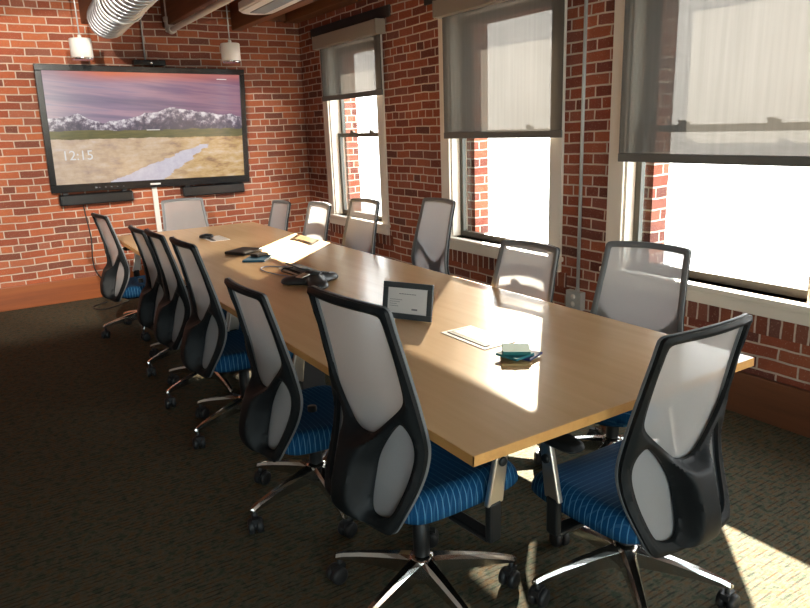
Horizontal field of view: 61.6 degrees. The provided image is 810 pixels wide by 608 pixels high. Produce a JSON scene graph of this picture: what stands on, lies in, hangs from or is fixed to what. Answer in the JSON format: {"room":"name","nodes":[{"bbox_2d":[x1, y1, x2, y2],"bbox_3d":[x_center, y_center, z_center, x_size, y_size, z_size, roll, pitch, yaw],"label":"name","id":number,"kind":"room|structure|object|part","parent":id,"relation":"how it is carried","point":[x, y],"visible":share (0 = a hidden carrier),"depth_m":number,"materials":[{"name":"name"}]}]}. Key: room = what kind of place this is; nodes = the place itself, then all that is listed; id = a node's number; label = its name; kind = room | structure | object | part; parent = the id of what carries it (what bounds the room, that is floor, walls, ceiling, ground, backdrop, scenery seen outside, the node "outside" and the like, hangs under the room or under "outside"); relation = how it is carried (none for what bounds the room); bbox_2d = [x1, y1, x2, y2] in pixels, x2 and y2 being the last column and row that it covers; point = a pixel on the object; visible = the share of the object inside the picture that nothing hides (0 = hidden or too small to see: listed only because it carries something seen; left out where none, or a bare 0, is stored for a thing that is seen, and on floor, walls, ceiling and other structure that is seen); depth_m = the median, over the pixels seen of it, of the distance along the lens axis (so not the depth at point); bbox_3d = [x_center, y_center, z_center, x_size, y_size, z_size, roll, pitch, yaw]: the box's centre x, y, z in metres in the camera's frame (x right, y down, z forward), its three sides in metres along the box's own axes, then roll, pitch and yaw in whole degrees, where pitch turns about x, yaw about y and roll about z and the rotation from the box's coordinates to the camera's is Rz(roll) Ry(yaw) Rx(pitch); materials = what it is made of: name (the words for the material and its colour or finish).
{"room":"conference room","nodes":[
{"label":"conference room","id":0,"kind":"room"},
{"bbox_2d":[0,0,309,287],"bbox_3d":[-3.962,-1.398,6.190,7.110,2.980,0.300,-11,17,-31],"label":"wall","id":1,"kind":"structure","parent":0,"point":[42,240],"depth_m":6.69,"materials":[{"name":"brick"}]},
{"bbox_2d":[0,269,144,311],"bbox_3d":[-3.863,-0.026,6.379,6.620,0.225,0.028,-11,17,-31],"label":"baseboard","id":2,"kind":"structure","parent":1,"relation":"attached to","point":[83,288],"depth_m":6.62,"materials":[{"name":"brown wood"}]},
{"bbox_2d":[57,189,133,206],"bbox_3d":[-3.009,-1.040,6.632,0.672,0.118,0.133,-11,17,-31],"label":"bar","id":3,"kind":"object","parent":1,"relation":"attached to","point":[124,195],"visible":1,"depth_m":6.57,"materials":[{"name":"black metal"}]},
{"bbox_2d":[61,192,131,204],"bbox_3d":[-2.975,-1.023,6.581,0.632,0.080,0.005,-11,17,-31],"label":"speaker grille","id":4,"kind":"object","parent":3,"relation":"attached to","point":[103,197],"depth_m":6.57,"materials":[{"name":"black fabric"}]},
{"bbox_2d":[83,205,130,309],"bbox_3d":[-2.864,-0.467,6.532,0.354,0.932,0.627,-7,15,-18],"label":"power cable","id":5,"kind":"object","parent":1,"relation":"attached to","point":[83,205],"visible":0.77,"depth_m":6.67,"materials":[{"name":"black rubber"}]},
{"bbox_2d":[33,63,249,193],"bbox_3d":[-2.516,-1.743,6.748,1.959,1.183,0.165,-11,17,-31],"label":"television","id":6,"kind":"object","parent":1,"relation":"attached to","point":[103,128],"visible":1,"depth_m":6.66,"materials":[{"name":"black"}]},
{"bbox_2d":[132,59,165,65],"bbox_3d":[-2.486,-2.341,6.602,0.300,0.052,0.097,-11,17,-31],"label":"bar","id":7,"kind":"object","parent":6,"relation":"on","point":[135,62],"visible":1,"depth_m":6.57,"materials":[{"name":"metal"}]},
{"bbox_2d":[140,19,145,59],"bbox_3d":[-2.561,-2.722,6.593,0.015,0.720,0.016,-11,17,-31],"label":"conduit","id":8,"kind":"object","parent":1,"relation":"attached to","point":[140,19],"visible":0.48,"depth_m":6.63,"materials":[{"name":"grey metal"}]},
{"bbox_2d":[152,187,161,231],"bbox_3d":[-2.551,-0.796,7.057,0.050,0.830,0.022,-11,17,-31],"label":"cover","id":9,"kind":"object","parent":1,"relation":"attached to","point":[154,189],"visible":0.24,"depth_m":7.00,"materials":[{"name":"white plastic"}]},
{"bbox_2d":[180,182,244,196],"bbox_3d":[-2.040,-1.224,7.221,0.660,0.118,0.133,-11,17,-31],"label":"bar","id":10,"kind":"object","parent":1,"relation":"attached to","point":[223,188],"visible":1,"depth_m":7.16,"materials":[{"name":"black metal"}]},
{"bbox_2d":[267,14,285,21],"bbox_3d":[-1.489,-3.138,7.165,0.450,0.280,0.070,-11,17,-31],"label":"beam","id":11,"kind":"structure","parent":1,"relation":"attached to","point":[281,18],"depth_m":7.25,"materials":[{"name":"brown wood"}]},
{"bbox_2d":[0,297,809,607],"bbox_3d":[-1.030,1.146,2.174,7.110,0.120,11.030,-11,17,-31],"label":"floor","id":12,"kind":"structure","parent":0,"point":[107,498],"depth_m":2.85,"materials":[{"name":"carpet"}]},
{"bbox_2d":[91,212,150,340],"bbox_3d":[-2.185,-0.259,5.509,0.662,0.996,0.667,-13,18,-36],"label":"office chair","id":13,"kind":"object","parent":12,"relation":"on","point":[116,284],"visible":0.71,"depth_m":5.33,"materials":[{"name":"grey fabric"}]},
{"bbox_3d":[-2.292,0.121,5.513,0.305,0.090,0.052,-12,17,-33],"label":"leg","id":14,"kind":"part","parent":13,"relation":"part of","materials":[{"name":"metal"}]},
{"bbox_3d":[-2.286,0.067,5.721,0.305,0.090,0.052,9,18,37],"label":"leg","id":15,"kind":"part","parent":13,"relation":"part of","materials":[{"name":"metal"}]},
{"bbox_3d":[-2.133,-0.146,5.564,0.481,0.102,0.505,-13,18,-36],"label":"seat","id":16,"kind":"part","parent":13,"relation":"part of","materials":[{"name":"blue fabric"}]},
{"bbox_3d":[-2.274,-0.373,5.761,0.091,0.185,0.020,-13,18,-36],"label":"arm post","id":17,"kind":"part","parent":13,"relation":"part of","materials":[{"name":"silver metal"}]},
{"bbox_2d":[128,225,222,376],"bbox_3d":[-1.532,-0.075,4.722,0.655,0.990,0.664,-3,15,-4],"label":"office chair","id":18,"kind":"object","parent":12,"relation":"on","point":[152,293],"visible":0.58,"depth_m":4.53,"materials":[{"name":"grey fabric"}]},
{"bbox_3d":[-1.693,0.274,4.843,0.305,0.090,0.052,3,15,18],"label":"leg","id":19,"kind":"part","parent":18,"relation":"part of","materials":[{"name":"metal"}]},
{"bbox_3d":[-1.628,0.324,4.644,0.052,0.090,0.305,9,18,36],"label":"leg","id":20,"kind":"part","parent":18,"relation":"part of","materials":[{"name":"metal"}]},
{"bbox_2d":[161,198,208,288],"bbox_3d":[-2.024,-0.500,6.461,0.672,0.970,0.658,-10,16,-27],"label":"office chair","id":21,"kind":"object","parent":12,"relation":"on","point":[180,213],"visible":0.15,"depth_m":6.54,"materials":[{"name":"grey fabric"}]},
{"bbox_2d":[144,228,250,408],"bbox_3d":[-1.214,0.033,4.175,0.655,1.036,0.664,-3,15,-3],"label":"office chair","id":22,"kind":"object","parent":12,"relation":"on","point":[173,311],"visible":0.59,"depth_m":3.98,"materials":[{"name":"black plastic"}]},
{"bbox_3d":[-1.374,0.403,4.305,0.305,0.090,0.052,3,16,19],"label":"leg","id":23,"kind":"part","parent":22,"relation":"part of","materials":[{"name":"metal"}]},
{"bbox_3d":[-1.313,0.453,4.105,0.052,0.090,0.305,9,18,37],"label":"leg","id":24,"kind":"part","parent":22,"relation":"part of","materials":[{"name":"metal"}]},
{"bbox_3d":[-1.099,0.447,4.098,0.052,0.090,0.305,-12,17,-33],"label":"leg","id":25,"kind":"part","parent":22,"relation":"part of","materials":[{"name":"metal"}]},
{"bbox_3d":[-1.009,0.045,3.945,0.091,0.185,0.020,-11,17,-31],"label":"arm post","id":26,"kind":"part","parent":22,"relation":"part of","materials":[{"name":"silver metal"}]},
{"bbox_3d":[-1.194,0.138,4.185,0.481,0.102,0.505,-11,17,-31],"label":"seat","id":27,"kind":"part","parent":22,"relation":"part of","materials":[{"name":"fabric"}]},
{"bbox_2d":[169,236,293,448],"bbox_3d":[-0.871,0.147,3.630,0.653,1.065,0.670,-3,15,-3],"label":"office chair","id":28,"kind":"object","parent":12,"relation":"on","point":[207,347],"visible":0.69,"depth_m":3.43,"materials":[{"name":"grey fabric"}]},
{"bbox_3d":[-1.032,0.529,3.772,0.305,0.090,0.052,4,16,21],"label":"leg","id":29,"kind":"part","parent":28,"relation":"part of","materials":[{"name":"metal"}]},
{"bbox_3d":[-0.978,0.580,3.570,0.052,0.090,0.305,10,19,39],"label":"leg","id":30,"kind":"part","parent":28,"relation":"part of","materials":[{"name":"metal"}]},
{"bbox_3d":[-0.972,0.060,3.859,0.091,0.185,0.020,-11,17,-32],"label":"arm post","id":31,"kind":"part","parent":28,"relation":"part of","materials":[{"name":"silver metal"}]},
{"bbox_3d":[-0.855,0.238,3.639,0.481,0.102,0.505,-11,17,-32],"label":"seat","id":32,"kind":"part","parent":28,"relation":"part of","materials":[{"name":"blue fabric"}]},
{"bbox_2d":[268,200,290,230],"bbox_3d":[-1.305,-0.426,6.098,0.671,0.959,0.659,-11,17,-30],"label":"office chair","id":33,"kind":"object","parent":12,"relation":"on","point":[280,209],"visible":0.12,"depth_m":6.12,"materials":[{"name":"grey fabric"}]},
{"bbox_2d":[224,277,357,537],"bbox_3d":[-0.401,0.372,2.818,0.667,1.006,0.667,-11,17,-32],"label":"office chair","id":34,"kind":"object","parent":12,"relation":"on","point":[277,418],"visible":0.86,"depth_m":2.67,"materials":[{"name":"black plastic"}]},
{"bbox_3d":[-0.542,0.709,3.014,0.305,0.090,0.052,6,16,27],"label":"leg","id":35,"kind":"part","parent":34,"relation":"part of","materials":[{"name":"metal"}]},
{"bbox_3d":[-0.510,0.762,2.808,0.305,0.090,0.052,-16,20,-42],"label":"leg","id":36,"kind":"part","parent":34,"relation":"part of","materials":[{"name":"metal"}]},
{"bbox_3d":[-0.489,0.269,3.092,0.091,0.185,0.020,-11,17,-32],"label":"arm post","id":37,"kind":"part","parent":34,"relation":"part of","materials":[{"name":"silver metal"}]},
{"bbox_3d":[-0.371,0.480,2.879,0.481,0.102,0.505,-11,17,-32],"label":"seat","id":38,"kind":"part","parent":34,"relation":"part of","materials":[{"name":"blue fabric"}]},
{"bbox_3d":[-0.350,0.678,3.105,0.052,0.090,0.305,0,15,10],"label":"leg","id":39,"kind":"part","parent":34,"relation":"part of","materials":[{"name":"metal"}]},
{"bbox_3d":[-0.299,0.763,2.772,0.052,0.090,0.305,-9,16,-25],"label":"leg","id":40,"kind":"part","parent":34,"relation":"part of","materials":[{"name":"metal"}]},
{"bbox_2d":[302,201,331,241],"bbox_3d":[-0.896,-0.322,5.586,0.670,0.987,0.660,-11,17,-31],"label":"office chair","id":41,"kind":"object","parent":12,"relation":"on","point":[316,225],"visible":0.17,"depth_m":5.61,"materials":[{"name":"grey fabric"}]},
{"bbox_2d":[341,198,379,254],"bbox_3d":[-0.462,-0.233,5.065,0.658,1.048,0.653,-11,17,-31],"label":"office chair","id":42,"kind":"object","parent":12,"relation":"on","point":[360,229],"visible":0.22,"depth_m":5.14,"materials":[{"name":"grey fabric"}]},
{"bbox_2d":[307,285,519,607],"bbox_3d":[0.025,0.473,2.148,0.665,1.119,0.640,12,20,43],"label":"office chair","id":43,"kind":"object","parent":12,"relation":"on","point":[384,471],"visible":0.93,"depth_m":1.98,"materials":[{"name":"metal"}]},
{"bbox_3d":[-0.111,0.867,2.348,0.305,0.090,0.052,4,16,22],"label":"leg","id":44,"kind":"part","parent":43,"relation":"part of","materials":[{"name":"metal"}]},
{"bbox_3d":[-0.061,0.918,2.146,0.052,0.090,0.305,10,19,39],"label":"leg","id":45,"kind":"part","parent":43,"relation":"part of","materials":[{"name":"metal"}]},
{"bbox_3d":[0.152,0.915,2.127,0.052,0.090,0.305,-11,17,-30],"label":"leg","id":46,"kind":"part","parent":43,"relation":"part of","materials":[{"name":"metal"}]},
{"bbox_3d":[0.061,0.524,2.200,0.481,0.102,0.505,-13,18,-36],"label":"seat","id":47,"kind":"part","parent":43,"relation":"part of","materials":[{"name":"blue fabric"}]},
{"bbox_3d":[0.235,0.862,2.318,0.305,0.090,0.052,-5,15,-12],"label":"leg","id":48,"kind":"part","parent":43,"relation":"part of","materials":[{"name":"metal"}]},
{"bbox_3d":[0.270,0.500,2.000,0.091,0.185,0.020,-13,18,-36],"label":"arm post","id":49,"kind":"part","parent":43,"relation":"part of","materials":[{"name":"silver metal"}]},
{"bbox_3d":[0.286,0.461,1.988,0.030,0.030,0.012,-13,18,-37],"label":"knob","id":50,"kind":"part","parent":43,"relation":"part of","materials":[{"name":"black plastic"}]},
{"bbox_2d":[411,197,455,274],"bbox_3d":[0.025,-0.166,4.677,0.672,1.079,0.658,-10,17,-28],"label":"office chair","id":51,"kind":"object","parent":12,"relation":"on","point":[431,242],"visible":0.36,"depth_m":4.70,"materials":[{"name":"grey fabric"}]},
{"bbox_2d":[117,222,754,510],"bbox_3d":[-0.620,0.146,4.174,1.237,0.776,4.955,-11,17,-31],"label":"conference table","id":52,"kind":"object","parent":12,"relation":"on","point":[591,368],"visible":0.58,"depth_m":2.65,"materials":[{"name":"brown wood"}]},
{"bbox_2d":[199,233,212,237],"bbox_3d":[-1.615,-0.556,5.523,0.116,0.030,0.116,-11,17,-31],"label":"puck","id":53,"kind":"object","parent":52,"relation":"on","point":[206,235],"visible":1,"depth_m":5.49,"materials":[{"name":"black plastic"}]},
{"bbox_2d":[225,247,262,255],"bbox_3d":[-1.136,-0.373,4.795,0.182,0.022,0.208,5,16,25],"label":"portfolio","id":54,"kind":"object","parent":52,"relation":"on","point":[243,251],"visible":0.99,"depth_m":4.75,"materials":[{"name":"black leather"}]},
{"bbox_2d":[242,254,273,261],"bbox_3d":[-0.979,-0.306,4.536,0.150,0.012,0.210,-1,15,6],"label":"notebook","id":55,"kind":"object","parent":52,"relation":"on","point":[263,258],"visible":0.83,"depth_m":4.48,"materials":[{"name":"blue paper"}]},
{"bbox_2d":[250,252,267,256],"bbox_3d":[-0.980,-0.334,4.577,0.074,0.020,0.100,9,18,37],"label":"wallet","id":56,"kind":"object","parent":55,"relation":"on","point":[258,254],"visible":1,"depth_m":4.55,"materials":[{"name":"black leather"}]},
{"bbox_2d":[260,265,289,275],"bbox_3d":[-0.721,-0.193,4.052,0.164,0.019,0.505,-11,17,-31],"label":"cable","id":57,"kind":"object","parent":52,"relation":"on","point":[287,265],"visible":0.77,"depth_m":4.14,"materials":[{"name":"white plastic"}]},
{"bbox_2d":[281,267,295,274],"bbox_3d":[-0.648,-0.184,4.009,0.086,0.018,0.375,-11,17,-31],"label":"cable","id":58,"kind":"object","parent":52,"relation":"on","point":[287,267],"visible":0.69,"depth_m":4.05,"materials":[{"name":"black plastic"}]},
{"bbox_3d":[-0.631,-0.226,4.125,0.108,0.032,0.240,-11,17,-31],"label":"hatch lid","id":59,"kind":"part","parent":52,"relation":"part of","materials":[{"name":"black plastic"}]},
{"bbox_2d":[281,270,337,288],"bbox_3d":[-0.484,-0.153,3.766,0.327,0.071,0.296,9,18,37],"label":"phone","id":60,"kind":"object","parent":52,"relation":"on","point":[318,278],"visible":0.93,"depth_m":3.70,"materials":[{"name":"black plastic"}]},
{"bbox_2d":[305,270,320,274],"bbox_3d":[-0.507,-0.173,3.731,0.092,0.013,0.092,9,18,37],"label":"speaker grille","id":61,"kind":"object","parent":60,"relation":"attached to","point":[311,272],"depth_m":3.71,"materials":[{"name":"black plastic"}]},
{"bbox_2d":[382,281,433,321],"bbox_3d":[0.024,-0.018,2.992,0.246,0.160,0.094,6,17,29],"label":"tablet","id":62,"kind":"object","parent":52,"relation":"on","point":[408,301],"visible":0.88,"depth_m":2.96,"materials":[{"name":"plastic"}]},
{"bbox_2d":[500,357,531,365],"bbox_3d":[0.393,0.199,2.416,0.104,0.008,0.104,-1,15,6],"label":"sticky note pad","id":63,"kind":"object","parent":52,"relation":"on","point":[504,361],"visible":0.51,"depth_m":2.38,"materials":[{"name":"beige paper"}]},
{"bbox_2d":[522,350,542,360],"bbox_3d":[0.430,0.181,2.448,0.097,0.008,0.097,9,18,37],"label":"sticky note pad","id":64,"kind":"object","parent":63,"relation":"on","point":[536,353],"visible":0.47,"depth_m":2.42,"materials":[{"name":"blue paper"}]},
{"bbox_2d":[496,351,533,360],"bbox_3d":[0.393,0.178,2.429,0.097,0.009,0.097,-14,19,-38],"label":"sticky note pad","id":65,"kind":"object","parent":64,"relation":"on","point":[511,357],"visible":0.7,"depth_m":2.40,"materials":[{"name":"teal paper"}]},
{"bbox_2d":[502,343,530,354],"bbox_3d":[0.399,0.163,2.444,0.097,0.013,0.097,-1,15,6],"label":"sticky note pad","id":66,"kind":"object","parent":65,"relation":"on","point":[507,348],"visible":1,"depth_m":2.43,"materials":[{"name":"teal paper"}]},
{"bbox_2d":[491,240,559,302],"bbox_3d":[0.435,0.198,3.426,0.667,0.978,0.660,-12,18,-34],"label":"office chair","id":67,"kind":"object","parent":12,"relation":"on","point":[523,267],"visible":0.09,"depth_m":3.44,"materials":[{"name":"grey fabric"}]},
{"bbox_2d":[534,241,691,464],"bbox_3d":[0.915,0.279,2.957,0.649,1.024,0.661,-16,20,-42],"label":"office chair","id":68,"kind":"object","parent":12,"relation":"on","point":[642,284],"visible":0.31,"depth_m":3.03,"materials":[{"name":"grey fabric"}]},
{"bbox_3d":[0.762,0.630,3.134,0.305,0.090,0.052,4,16,21],"label":"leg","id":69,"kind":"part","parent":68,"relation":"part of","materials":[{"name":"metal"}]},
{"bbox_3d":[0.943,0.595,3.244,0.052,0.090,0.305,-1,15,4],"label":"leg","id":70,"kind":"part","parent":68,"relation":"part of","materials":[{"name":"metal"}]},
{"bbox_3d":[0.816,0.681,2.932,0.052,0.090,0.305,10,19,39],"label":"leg","id":71,"kind":"part","parent":68,"relation":"part of","materials":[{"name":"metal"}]},
{"bbox_3d":[0.907,0.387,2.985,0.481,0.102,0.505,-16,20,-42],"label":"seat","id":72,"kind":"part","parent":68,"relation":"part of","materials":[{"name":"blue fabric"}]},
{"bbox_2d":[527,313,752,607],"bbox_3d":[0.725,0.486,2.220,0.663,1.008,0.652,-11,17,-30],"label":"office chair","id":73,"kind":"object","parent":12,"relation":"on","point":[655,493],"visible":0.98,"depth_m":2.00,"materials":[{"name":"black plastic"}]},
{"bbox_3d":[0.439,0.482,2.121,0.012,0.030,0.030,-11,17,-30],"label":"knob","id":74,"kind":"part","parent":73,"relation":"part of","materials":[{"name":"black plastic"}]},
{"bbox_3d":[0.458,0.522,2.127,0.020,0.185,0.091,-11,17,-30],"label":"arm post","id":75,"kind":"part","parent":73,"relation":"part of","materials":[{"name":"silver metal"}]},
{"bbox_3d":[0.567,0.865,2.261,0.305,0.090,0.052,-5,15,-12],"label":"leg","id":76,"kind":"part","parent":73,"relation":"part of","materials":[{"name":"metal"}]},
{"bbox_3d":[0.724,0.601,2.255,0.505,0.102,0.481,-11,17,-30],"label":"seat","id":77,"kind":"part","parent":73,"relation":"part of","materials":[{"name":"blue fabric"}]},
{"bbox_3d":[0.649,0.812,2.452,0.052,0.090,0.305,-11,17,-30],"label":"leg","id":78,"kind":"part","parent":73,"relation":"part of","materials":[{"name":"metal"}]},
{"bbox_3d":[0.730,0.895,2.124,0.052,0.090,0.305,-1,15,5],"label":"leg","id":79,"kind":"part","parent":73,"relation":"part of","materials":[{"name":"metal"}]},
{"bbox_3d":[0.913,0.861,2.231,0.305,0.090,0.052,4,16,22],"label":"leg","id":80,"kind":"part","parent":73,"relation":"part of","materials":[{"name":"metal"}]},
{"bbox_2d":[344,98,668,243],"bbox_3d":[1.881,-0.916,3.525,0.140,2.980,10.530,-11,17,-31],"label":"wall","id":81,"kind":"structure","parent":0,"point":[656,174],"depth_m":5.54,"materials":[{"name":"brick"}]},
{"bbox_2d":[298,0,809,390],"bbox_3d":[1.759,-0.892,3.451,0.150,2.980,10.530,-11,17,-31],"label":"wall","id":82,"kind":"structure","parent":0,"point":[410,40],"depth_m":5.50,"materials":[{"name":"brick"}]},
{"bbox_2d":[284,0,362,22],"bbox_3d":[1.576,-2.166,3.030,0.170,0.290,10.530,-11,17,-31],"label":"beam","id":83,"kind":"structure","parent":82,"relation":"attached to","point":[319,7],"depth_m":6.75,"materials":[{"name":"brown wood"}]},
{"bbox_2d":[310,4,390,38],"bbox_3d":[-0.562,-2.694,6.531,0.020,0.095,1.600,-11,17,-31],"label":"lintel","id":84,"kind":"object","parent":82,"relation":"attached to","point":[384,11],"visible":0.86,"depth_m":6.39,"materials":[{"name":"paint"}]},
{"bbox_2d":[319,34,390,234],"bbox_3d":[-0.469,-1.712,6.806,0.205,1.910,1.280,-11,17,-31],"label":"window","id":85,"kind":"structure","parent":82,"relation":"in","point":[335,116],"depth_m":7.19,"materials":[{"name":"beige paint"}]},
{"bbox_3d":[-0.824,-1.849,7.233,0.022,1.835,0.115,-11,17,-31],"label":"casing","id":86,"kind":"part","parent":85,"relation":"part of","materials":[{"name":"beige paint"}]},
{"bbox_2d":[312,18,385,101],"bbox_3d":[-0.552,-2.299,6.513,0.102,0.634,1.295,-11,17,-31],"label":"roller shade","id":87,"kind":"object","parent":85,"relation":"attached to","point":[350,56],"visible":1,"depth_m":6.44,"materials":[{"name":"fabric"}]},
{"bbox_3d":[-0.414,-2.112,6.747,0.034,0.881,0.992,-11,17,-31],"label":"sash","id":88,"kind":"part","parent":85,"relation":"part of","materials":[{"name":"brown metal"}]},
{"bbox_3d":[-0.416,-1.308,6.936,0.034,0.850,0.992,-11,17,-31],"label":"sash","id":89,"kind":"part","parent":85,"relation":"part of","materials":[{"name":"brown metal"}]},
{"bbox_3d":[-0.439,-0.874,7.024,0.205,0.032,1.280,-11,17,-31],"label":"sill","id":90,"kind":"part","parent":85,"relation":"part of","materials":[{"name":"beige paint"}]},
{"bbox_3d":[-0.215,-1.628,6.301,0.022,1.835,0.115,-11,17,-31],"label":"casing","id":91,"kind":"part","parent":85,"relation":"part of","materials":[{"name":"beige paint"}]},
{"bbox_2d":[329,222,392,245],"bbox_3d":[-0.476,-0.732,7.034,0.006,0.100,1.350,-11,17,-31],"label":"trim","id":92,"kind":"structure","parent":82,"relation":"attached to","point":[380,238],"depth_m":6.70,"materials":[{"name":"brick"}]},
{"bbox_2d":[424,0,434,5],"bbox_3d":[0.618,-2.266,4.724,0.020,0.095,1.720,-11,17,-31],"label":"lintel","id":93,"kind":"object","parent":82,"relation":"attached to","point":[426,2],"visible":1,"depth_m":5.39,"materials":[{"name":"paint"}]},
{"bbox_2d":[438,0,567,271],"bbox_3d":[0.711,-1.283,4.999,0.205,1.910,1.400,-11,17,-31],"label":"window","id":94,"kind":"structure","parent":82,"relation":"in","point":[453,151],"depth_m":5.39,"materials":[{"name":"beige paint"}]},
{"bbox_3d":[0.323,-1.432,5.475,0.022,1.835,0.115,-11,17,-31],"label":"casing","id":95,"kind":"part","parent":94,"relation":"part of","materials":[{"name":"beige paint"}]},
{"bbox_3d":[0.763,-0.880,5.129,0.034,0.850,1.112,-11,17,-31],"label":"sash","id":96,"kind":"part","parent":94,"relation":"part of","materials":[{"name":"clear glass"}]},
{"bbox_2d":[432,0,564,138],"bbox_3d":[0.631,-1.685,4.760,0.102,1.021,1.360,-11,17,-31],"label":"roller shade","id":97,"kind":"object","parent":94,"relation":"attached to","point":[503,59],"visible":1,"depth_m":4.72,"materials":[{"name":"fabric"}]},
{"bbox_3d":[0.741,-0.446,5.218,0.205,0.032,1.400,-11,17,-31],"label":"sill","id":98,"kind":"part","parent":94,"relation":"part of","materials":[{"name":"beige paint"}]},
{"bbox_3d":[0.996,-1.188,4.444,0.022,1.835,0.115,-11,17,-31],"label":"casing","id":99,"kind":"part","parent":94,"relation":"part of","materials":[{"name":"beige paint"}]},
{"bbox_2d":[449,249,566,287],"bbox_3d":[0.703,-0.303,5.227,0.006,0.100,1.470,-11,17,-31],"label":"trim","id":100,"kind":"structure","parent":82,"relation":"attached to","point":[454,255],"depth_m":5.39,"materials":[{"name":"brick"}]},
{"bbox_2d":[566,289,584,310],"bbox_3d":[1.139,-0.034,4.553,0.049,0.138,0.136,-11,17,-31],"label":"outlet box","id":101,"kind":"object","parent":82,"relation":"attached to","point":[575,299],"visible":0.96,"depth_m":4.52,"materials":[{"name":"grey metal"}]},
{"bbox_2d":[576,0,587,288],"bbox_3d":[1.107,-1.306,4.218,0.023,2.520,0.023,-11,17,-31],"label":"conduit","id":102,"kind":"object","parent":82,"relation":"attached to","point":[585,1],"visible":1,"depth_m":4.28,"materials":[{"name":"grey metal"}]},
{"bbox_2d":[599,0,809,326],"bbox_3d":[1.654,-0.941,3.554,0.205,1.910,1.400,-11,17,-31],"label":"window","id":103,"kind":"structure","parent":82,"relation":"in","point":[633,179],"depth_m":3.89,"materials":[{"name":"beige paint"}]},
{"bbox_3d":[1.267,-1.089,4.029,0.022,1.835,0.115,-11,17,-31],"label":"casing","id":104,"kind":"part","parent":103,"relation":"part of","materials":[{"name":"beige paint"}]},
{"bbox_3d":[1.685,-0.103,3.772,0.205,0.032,1.400,-11,17,-31],"label":"sill","id":105,"kind":"part","parent":103,"relation":"part of","materials":[{"name":"beige paint"}]},
{"bbox_2d":[618,0,809,166],"bbox_3d":[1.577,-1.275,3.333,0.102,1.161,1.370,-11,17,-31],"label":"roller shade","id":106,"kind":"object","parent":103,"relation":"attached to","point":[722,82],"visible":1,"depth_m":3.42,"materials":[{"name":"fabric"}]},
{"bbox_3d":[1.707,-0.537,3.683,0.034,0.850,1.112,-11,17,-31],"label":"sash","id":107,"kind":"part","parent":103,"relation":"part of","materials":[{"name":"clear glass"}]},
{"bbox_2d":[685,300,809,345],"bbox_3d":[1.647,0.040,3.781,0.006,0.100,1.470,-11,17,-31],"label":"trim","id":108,"kind":"structure","parent":82,"relation":"attached to","point":[779,329],"depth_m":3.50,"materials":[{"name":"brick"}]},
{"bbox_2d":[726,371,809,437],"bbox_3d":[1.739,0.453,3.740,0.028,0.235,10.502,-11,17,-31],"label":"baseboard","id":109,"kind":"structure","parent":82,"relation":"attached to","point":[778,404],"depth_m":3.50,"materials":[{"name":"brown wood"}]},
{"bbox_3d":[-1.140,-1.852,1.392,7.110,0.120,11.030,-11,17,-31],"label":"ceiling","id":110,"kind":"structure","parent":0,"visible":0},
{"bbox_2d":[68,0,93,60],"bbox_3d":[-2.744,-2.445,5.665,0.176,0.776,0.176,-11,17,-31],"label":"pendant lamp","id":111,"kind":"object","parent":110,"relation":"hanging from","point":[81,49],"visible":1,"depth_m":5.68,"materials":[{"name":"white ceramic"}]},
{"bbox_3d":[-2.748,-2.536,5.641,0.011,0.588,0.011,8,18,34],"label":"stem","id":112,"kind":"part","parent":111,"relation":"part of","materials":[{"name":"white metal"}]},
{"bbox_2d":[78,0,91,23],"bbox_3d":[-0.155,-1.780,1.991,0.110,0.390,10.530,-11,17,-31],"label":"joist","id":113,"kind":"object","parent":110,"relation":"attached to","point":[83,4],"visible":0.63,"depth_m":6.14,"materials":[{"name":"brown wood"}]},
{"bbox_2d":[86,0,157,38],"bbox_3d":[-0.221,-1.516,1.586,0.307,0.693,8.620,-10,17,-28],"label":"spiral duct","id":114,"kind":"object","parent":110,"relation":"hanging from","point":[108,19],"visible":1,"depth_m":4.52,"materials":[{"name":"silver metal"}]},
{"bbox_2d":[160,0,217,27],"bbox_3d":[0.469,-1.902,2.369,0.110,0.390,10.530,-11,17,-31],"label":"joist","id":115,"kind":"object","parent":110,"relation":"attached to","point":[177,11],"visible":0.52,"depth_m":6.15,"materials":[{"name":"brown wood"}]},
{"bbox_2d":[163,0,233,33],"bbox_3d":[0.170,-1.930,2.765,0.084,0.455,9.272,-11,17,-31],"label":"pipe","id":116,"kind":"object","parent":110,"relation":"hanging from","point":[171,29],"visible":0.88,"depth_m":5.85,"materials":[{"name":"grey metal"}]},
{"bbox_2d":[220,5,240,63],"bbox_3d":[-1.652,-2.656,6.327,0.176,0.778,0.176,-11,17,-31],"label":"pendant lamp","id":117,"kind":"object","parent":110,"relation":"hanging from","point":[230,51],"visible":1,"depth_m":6.34,"materials":[{"name":"white ceramic"}]},
{"bbox_3d":[-1.655,-2.748,6.303,0.011,0.588,0.011,8,18,34],"label":"stem","id":118,"kind":"part","parent":117,"relation":"part of","materials":[{"name":"white metal"}]},
{"bbox_2d":[238,0,300,14],"bbox_3d":[-0.462,-2.403,4.493,0.330,0.427,3.570,-10,17,-29],"label":"linear light","id":119,"kind":"object","parent":110,"relation":"hanging from","point":[251,7],"visible":1,"depth_m":5.65,"materials":[{"name":"white metal"}]},
{"bbox_2d":[229,0,316,30],"bbox_3d":[1.059,-2.017,2.728,0.110,0.390,10.530,-11,17,-31],"label":"joist","id":120,"kind":"object","parent":110,"relation":"attached to","point":[240,21],"visible":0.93,"depth_m":6.67,"materials":[{"name":"brown wood"}]}
]}

